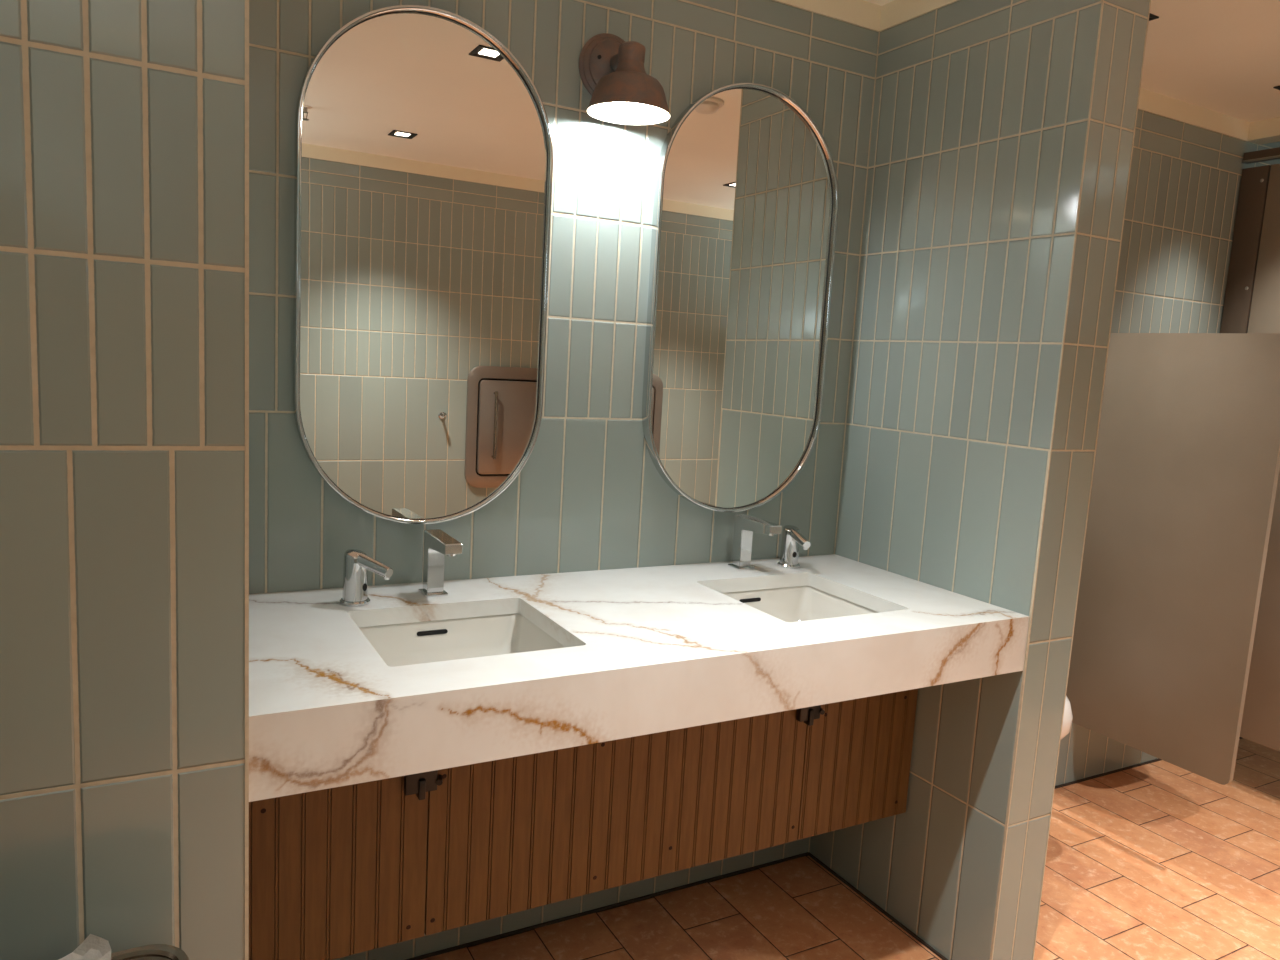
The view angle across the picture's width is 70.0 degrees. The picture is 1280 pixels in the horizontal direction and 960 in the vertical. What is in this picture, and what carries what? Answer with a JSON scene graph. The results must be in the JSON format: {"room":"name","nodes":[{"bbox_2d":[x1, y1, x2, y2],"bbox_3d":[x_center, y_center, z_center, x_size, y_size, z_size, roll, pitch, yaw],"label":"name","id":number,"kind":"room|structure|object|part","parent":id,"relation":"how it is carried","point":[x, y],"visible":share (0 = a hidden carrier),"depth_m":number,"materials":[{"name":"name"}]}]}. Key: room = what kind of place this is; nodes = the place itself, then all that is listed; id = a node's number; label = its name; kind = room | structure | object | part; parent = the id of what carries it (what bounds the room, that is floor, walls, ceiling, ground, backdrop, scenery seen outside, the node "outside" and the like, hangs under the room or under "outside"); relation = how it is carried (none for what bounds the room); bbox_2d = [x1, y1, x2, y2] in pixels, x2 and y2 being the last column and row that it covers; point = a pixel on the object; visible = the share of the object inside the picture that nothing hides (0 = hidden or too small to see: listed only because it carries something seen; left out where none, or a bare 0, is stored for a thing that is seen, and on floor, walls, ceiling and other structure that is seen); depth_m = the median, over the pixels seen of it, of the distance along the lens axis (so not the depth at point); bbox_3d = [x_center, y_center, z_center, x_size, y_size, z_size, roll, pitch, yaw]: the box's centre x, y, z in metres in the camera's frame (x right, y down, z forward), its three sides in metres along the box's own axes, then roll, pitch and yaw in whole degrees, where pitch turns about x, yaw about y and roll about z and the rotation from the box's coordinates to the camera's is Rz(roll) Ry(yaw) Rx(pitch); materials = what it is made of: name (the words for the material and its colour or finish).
{"room":"public restroom","nodes":[
{"label":"public restroom","id":0,"kind":"room"},
{"bbox_2d":[0,0,244,959],"bbox_3d":[-1.117,0.009,1.157,1.083,2.250,0.622,-1,9,-29],"label":"wall","id":1,"kind":"structure","parent":0,"point":[122,122],"depth_m":1.07,"materials":[{"name":"green tile"}]},
{"bbox_2d":[245,0,248,959],"bbox_3d":[-0.496,0.074,1.153,0.005,2.192,0.005,-1,9,-29],"label":"trim","id":2,"kind":"structure","parent":1,"relation":"attached to","point":[246,1],"depth_m":1.14,"materials":[{"name":"beige metal"}]},
{"bbox_2d":[249,0,1279,959],"bbox_3d":[0.557,-0.071,2.487,5.300,2.250,0.100,-1,9,-29],"label":"wall","id":3,"kind":"structure","parent":0,"point":[589,494],"depth_m":2.04,"materials":[{"name":"green tile"}]},
{"bbox_2d":[293,5,552,523],"bbox_3d":[-0.420,-0.406,1.816,0.503,1.000,0.030,-1,9,-29],"label":"wall mirror","id":4,"kind":"object","parent":3,"relation":"attached to","point":[423,151],"visible":1,"depth_m":1.80,"materials":[{"name":"silver metal"}]},
{"bbox_2d":[405,852,809,959],"bbox_3d":[-0.189,1.058,2.198,1.517,0.006,0.006,-1,9,-29],"label":"trim","id":5,"kind":"structure","parent":3,"relation":"attached to","point":[521,930],"depth_m":2.24,"materials":[{"name":"metal"}]},
{"bbox_2d":[579,33,670,124],"bbox_3d":[-0.023,-0.843,1.871,0.172,0.183,0.191,-1,9,-29],"label":"wall lamp","id":6,"kind":"object","parent":3,"relation":"attached to","point":[611,68],"visible":1,"depth_m":1.86,"materials":[{"name":"brown ceramic"}]},
{"bbox_3d":[-0.058,-0.874,1.934,0.141,0.141,0.041,-1,9,-29],"label":"wall plate","id":7,"kind":"part","parent":6,"relation":"part of","materials":[{"name":"brown ceramic"}]},
{"bbox_3d":[-0.034,-0.869,1.892,0.034,0.034,0.062,-1,9,-29],"label":"arm","id":8,"kind":"part","parent":6,"relation":"part of","materials":[{"name":"orange metal"}]},
{"bbox_3d":[-0.021,-0.800,1.869,0.172,0.098,0.172,-1,9,-29],"label":"lamp shade","id":9,"kind":"part","parent":6,"relation":"part of","materials":[{"name":"brown ceramic"}]},
{"bbox_3d":[-0.021,-0.798,1.869,0.079,0.086,0.079,-1,9,-29],"label":"bulb","id":10,"kind":"part","parent":6,"relation":"part of","materials":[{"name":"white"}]},
{"bbox_2d":[249,554,1029,801],"bbox_3d":[0.003,0.311,1.828,1.516,0.118,0.618,-1,9,-29],"label":"countertop","id":11,"kind":"structure","parent":3,"relation":"attached to","point":[654,649],"depth_m":1.57,"materials":[{"name":"stone"}]},
{"bbox_2d":[249,776,427,959],"bbox_3d":[-0.523,0.626,1.556,0.322,0.408,0.013,-1,9,-29],"label":"access panel","id":12,"kind":"object","parent":11,"relation":"attached to","point":[337,872],"visible":0.68,"depth_m":1.56,"materials":[{"name":"brown wood"}]},
{"bbox_2d":[339,549,392,606],"bbox_3d":[-0.512,0.187,1.712,0.118,0.100,0.056,8,9,30],"label":"soap dispenser","id":13,"kind":"object","parent":11,"relation":"on","point":[357,564],"visible":1,"depth_m":1.71,"materials":[{"name":"silver metal"}]},
{"bbox_3d":[-0.493,0.159,1.699,0.080,0.035,0.024,8,9,30],"label":"spout","id":14,"kind":"part","parent":13,"relation":"part of","materials":[{"name":"silver metal"}]},
{"bbox_2d":[418,529,461,597],"bbox_3d":[-0.386,0.172,1.777,0.047,0.128,0.150,-1,9,-29],"label":"faucet","id":15,"kind":"object","parent":11,"relation":"on","point":[437,543],"visible":1,"depth_m":1.80,"materials":[{"name":"silver metal"}]},
{"bbox_3d":[-0.414,0.225,1.829,0.047,0.006,0.049,-1,9,-29],"label":"plate","id":16,"kind":"part","parent":15,"relation":"part of","materials":[{"name":"silver metal"}]},
{"bbox_2d":[359,613,564,666],"bbox_3d":[-0.319,0.356,1.631,0.370,0.123,0.352,-1,9,-29],"label":"undermount sink","id":17,"kind":"object","parent":11,"relation":"in","point":[403,644],"visible":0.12,"depth_m":1.77,"materials":[{"name":"white ceramic"}]},
{"bbox_2d":[424,709,806,935],"bbox_3d":[-0.007,0.618,1.840,0.849,0.408,0.013,-1,9,-29],"label":"access panel","id":18,"kind":"object","parent":11,"relation":"attached to","point":[506,836],"visible":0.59,"depth_m":1.81,"materials":[{"name":"brown wood"}]},
{"bbox_2d":[404,770,442,799],"bbox_3d":[-0.377,0.516,1.601,0.069,0.081,0.023,-1,9,-29],"label":"latch","id":19,"kind":"object","parent":18,"relation":"attached to","point":[418,784],"visible":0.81,"depth_m":1.59,"materials":[{"name":"black plastic"}]},
{"bbox_3d":[-0.383,0.539,1.599,0.012,0.036,0.021,-1,9,-29],"label":"arm","id":20,"kind":"part","parent":19,"relation":"part of","materials":[{"name":"black plastic"}]},
{"bbox_3d":[-0.354,0.530,1.615,0.011,0.011,0.020,2,8,-12],"label":"knob","id":21,"kind":"part","parent":19,"relation":"part of","materials":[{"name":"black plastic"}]},
{"bbox_2d":[796,705,824,725],"bbox_3d":[0.380,0.499,2.016,0.069,0.081,0.023,-1,9,-29],"label":"latch","id":22,"kind":"object","parent":18,"relation":"attached to","point":[808,714],"visible":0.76,"depth_m":2.01,"materials":[{"name":"black plastic"}]},
{"bbox_3d":[0.373,0.521,2.015,0.012,0.036,0.021,-1,9,-29],"label":"arm","id":23,"kind":"part","parent":22,"relation":"part of","materials":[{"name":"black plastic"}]},
{"bbox_2d":[728,515,781,569],"bbox_3d":[0.274,0.157,2.171,0.047,0.128,0.150,-1,9,-29],"label":"faucet","id":24,"kind":"object","parent":11,"relation":"on","point":[744,525],"visible":1,"depth_m":2.20,"materials":[{"name":"silver metal"}]},
{"bbox_3d":[0.246,0.210,2.223,0.047,0.006,0.049,-1,9,-29],"label":"plate","id":25,"kind":"part","parent":24,"relation":"part of","materials":[{"name":"silver metal"}]},
{"bbox_2d":[777,525,810,568],"bbox_3d":[0.381,0.169,2.236,0.056,0.100,0.118,1,8,-17],"label":"soap dispenser","id":26,"kind":"object","parent":11,"relation":"on","point":[792,537],"visible":1,"depth_m":2.25,"materials":[{"name":"silver metal"}]},
{"bbox_3d":[0.388,0.141,2.214,0.024,0.035,0.080,1,8,-17],"label":"spout","id":27,"kind":"part","parent":26,"relation":"part of","materials":[{"name":"silver metal"}]},
{"bbox_2d":[722,586,878,621],"bbox_3d":[0.342,0.344,2.004,0.358,0.123,0.367,-1,9,-29],"label":"undermount sink","id":28,"kind":"object","parent":11,"relation":"in","point":[798,603],"visible":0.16,"depth_m":2.17,"materials":[{"name":"white ceramic"}]},
{"bbox_2d":[642,83,838,511],"bbox_3d":[0.248,-0.418,2.184,0.508,1.002,0.030,-1,9,-29],"label":"wall mirror","id":29,"kind":"object","parent":3,"relation":"attached to","point":[745,205],"visible":1,"depth_m":2.17,"materials":[{"name":"silver metal"}]},
{"bbox_2d":[775,0,880,30],"bbox_3d":[-0.064,-1.137,1.909,1.517,0.058,0.003,-1,9,-29],"label":"trim","id":30,"kind":"structure","parent":3,"relation":"attached to","point":[863,13],"depth_m":2.22,"materials":[{"name":"beige paint"}]},
{"bbox_2d":[808,31,879,851],"bbox_3d":[0.535,-0.034,2.422,0.002,2.192,0.002,-1,9,-29],"label":"trim","id":31,"kind":"structure","parent":3,"relation":"attached to","point":[879,31],"depth_m":2.36,"materials":[{"name":"tile"}]},
{"bbox_2d":[1061,696,1072,739],"bbox_3d":[1.073,0.389,2.612,0.354,0.885,0.307,-1,9,-29],"label":"urinal","id":32,"kind":"object","parent":3,"relation":"attached to","point":[1068,716],"visible":0.02,"depth_m":2.56,"materials":[{"name":"ceramic"}]},
{"bbox_2d":[1055,737,1241,788],"bbox_3d":[1.720,1.028,3.249,2.557,0.006,0.006,-1,9,-29],"label":"trim","id":33,"kind":"structure","parent":3,"relation":"attached to","point":[1158,759],"depth_m":3.20,"materials":[{"name":"metal"}]},
{"bbox_2d":[1066,333,1279,784],"bbox_3d":[1.469,0.183,2.623,0.038,1.194,0.608,-1,9,-29],"label":"screen","id":34,"kind":"object","parent":3,"relation":"attached to","point":[1187,463],"visible":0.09,"depth_m":2.54,"materials":[{"name":"metal"}]},
{"bbox_2d":[1138,88,1249,140],"bbox_3d":[1.385,-1.160,2.707,1.507,0.058,0.003,-1,9,-29],"label":"trim","id":35,"kind":"structure","parent":3,"relation":"attached to","point":[1149,101],"depth_m":2.91,"materials":[{"name":"beige paint"}]},
{"bbox_2d":[1248,117,1279,144],"bbox_3d":[2.730,-0.979,1.915,0.080,0.058,2.717,-1,9,-29],"label":"trim","id":36,"kind":"structure","parent":3,"relation":"attached to","point":[1263,131],"depth_m":3.03,"materials":[{"name":"beige paint"}]},
{"bbox_2d":[421,738,1279,959],"bbox_3d":[1.168,1.267,1.416,5.300,0.050,2.920,-1,9,-29],"label":"floor","id":37,"kind":"structure","parent":0,"point":[1159,860],"depth_m":2.38,"materials":[{"name":"ceramic"}]},
{"bbox_2d":[111,944,188,959],"bbox_3d":[-0.677,0.889,1.003,0.340,0.598,0.250,-1,9,-29],"label":"waste bin","id":38,"kind":"object","parent":37,"relation":"on","point":[153,951],"visible":1,"depth_m":1.12,"materials":[{"name":"silver metal"}]},
{"bbox_2d":[58,934,110,959],"bbox_3d":[-0.661,0.601,1.069,0.058,0.105,0.106,10,10,43],"label":"paper towel","id":39,"kind":"object","parent":38,"relation":"in","point":[93,947],"visible":1,"depth_m":1.10,"materials":[{"name":"white paper"}]},
{"bbox_2d":[1220,147,1279,750],"bbox_3d":[2.631,0.156,2.044,0.033,2.150,2.711,-1,9,-29],"label":"stall","id":40,"kind":"object","parent":37,"relation":"on","point":[1252,295],"visible":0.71,"depth_m":3.04,"materials":[{"name":"metal"}]},
{"bbox_3d":[2.198,-0.042,2.829,0.020,1.908,0.704,-1,9,-29],"label":"door","id":41,"kind":"part","parent":40,"relation":"part of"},
{"bbox_3d":[2.692,-0.892,1.906,0.030,0.032,2.711,-1,9,-29],"label":"head rail","id":42,"kind":"part","parent":40,"relation":"part of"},
{"bbox_2d":[809,0,1149,959],"bbox_3d":[0.749,-0.020,2.184,0.143,2.250,0.622,-1,9,-29],"label":"wall","id":43,"kind":"structure","parent":0,"point":[981,107],"depth_m":2.03,"materials":[{"name":"green tile"}]},
{"bbox_2d":[797,689,917,839],"bbox_3d":[0.512,0.610,2.126,0.331,0.408,0.013,-1,9,-29],"label":"access panel","id":44,"kind":"object","parent":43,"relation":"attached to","point":[856,766],"visible":0.76,"depth_m":2.12,"materials":[{"name":"brown wood"}]},
{"bbox_2d":[808,853,947,959],"bbox_3d":[0.622,1.092,2.293,0.006,0.006,0.616,-1,9,-29],"label":"trim","id":45,"kind":"structure","parent":43,"relation":"attached to","point":[835,874],"depth_m":2.31,"materials":[{"name":"metal"}]},
{"bbox_2d":[879,0,956,30],"bbox_3d":[0.748,-1.104,2.005,0.003,0.058,0.619,-1,9,-29],"label":"trim","id":46,"kind":"structure","parent":43,"relation":"attached to","point":[895,12],"depth_m":2.20,"materials":[{"name":"beige paint"}]},
{"bbox_2d":[991,0,1103,959],"bbox_3d":[0.834,0.054,1.885,0.003,2.192,0.003,-1,9,-29],"label":"trim","id":47,"kind":"structure","parent":43,"relation":"attached to","point":[1102,2],"depth_m":1.87,"materials":[{"name":"beige metal"}]},
{"bbox_2d":[1032,0,1150,959],"bbox_3d":[0.959,0.052,1.954,0.003,2.192,0.003,-1,9,-29],"label":"trim","id":48,"kind":"structure","parent":43,"relation":"attached to","point":[1150,0],"depth_m":1.94,"materials":[{"name":"beige metal"}]},
{"bbox_2d":[864,0,1279,122],"bbox_3d":[1.298,-1.010,1.115,5.300,0.050,2.920,-1,9,-29],"label":"ceiling","id":49,"kind":"structure","parent":0,"point":[1220,56],"depth_m":2.47,"materials":[{"name":"paint"}]},
{"bbox_2d":[1149,13,1158,20],"bbox_3d":[1.202,-1.138,2.254,0.100,0.004,0.100,-1,9,-29],"label":"recessed light","id":50,"kind":"object","parent":49,"relation":"in","point":[1151,16],"visible":0.06,"depth_m":2.23,"materials":[{"name":"black plastic"}]}
]}

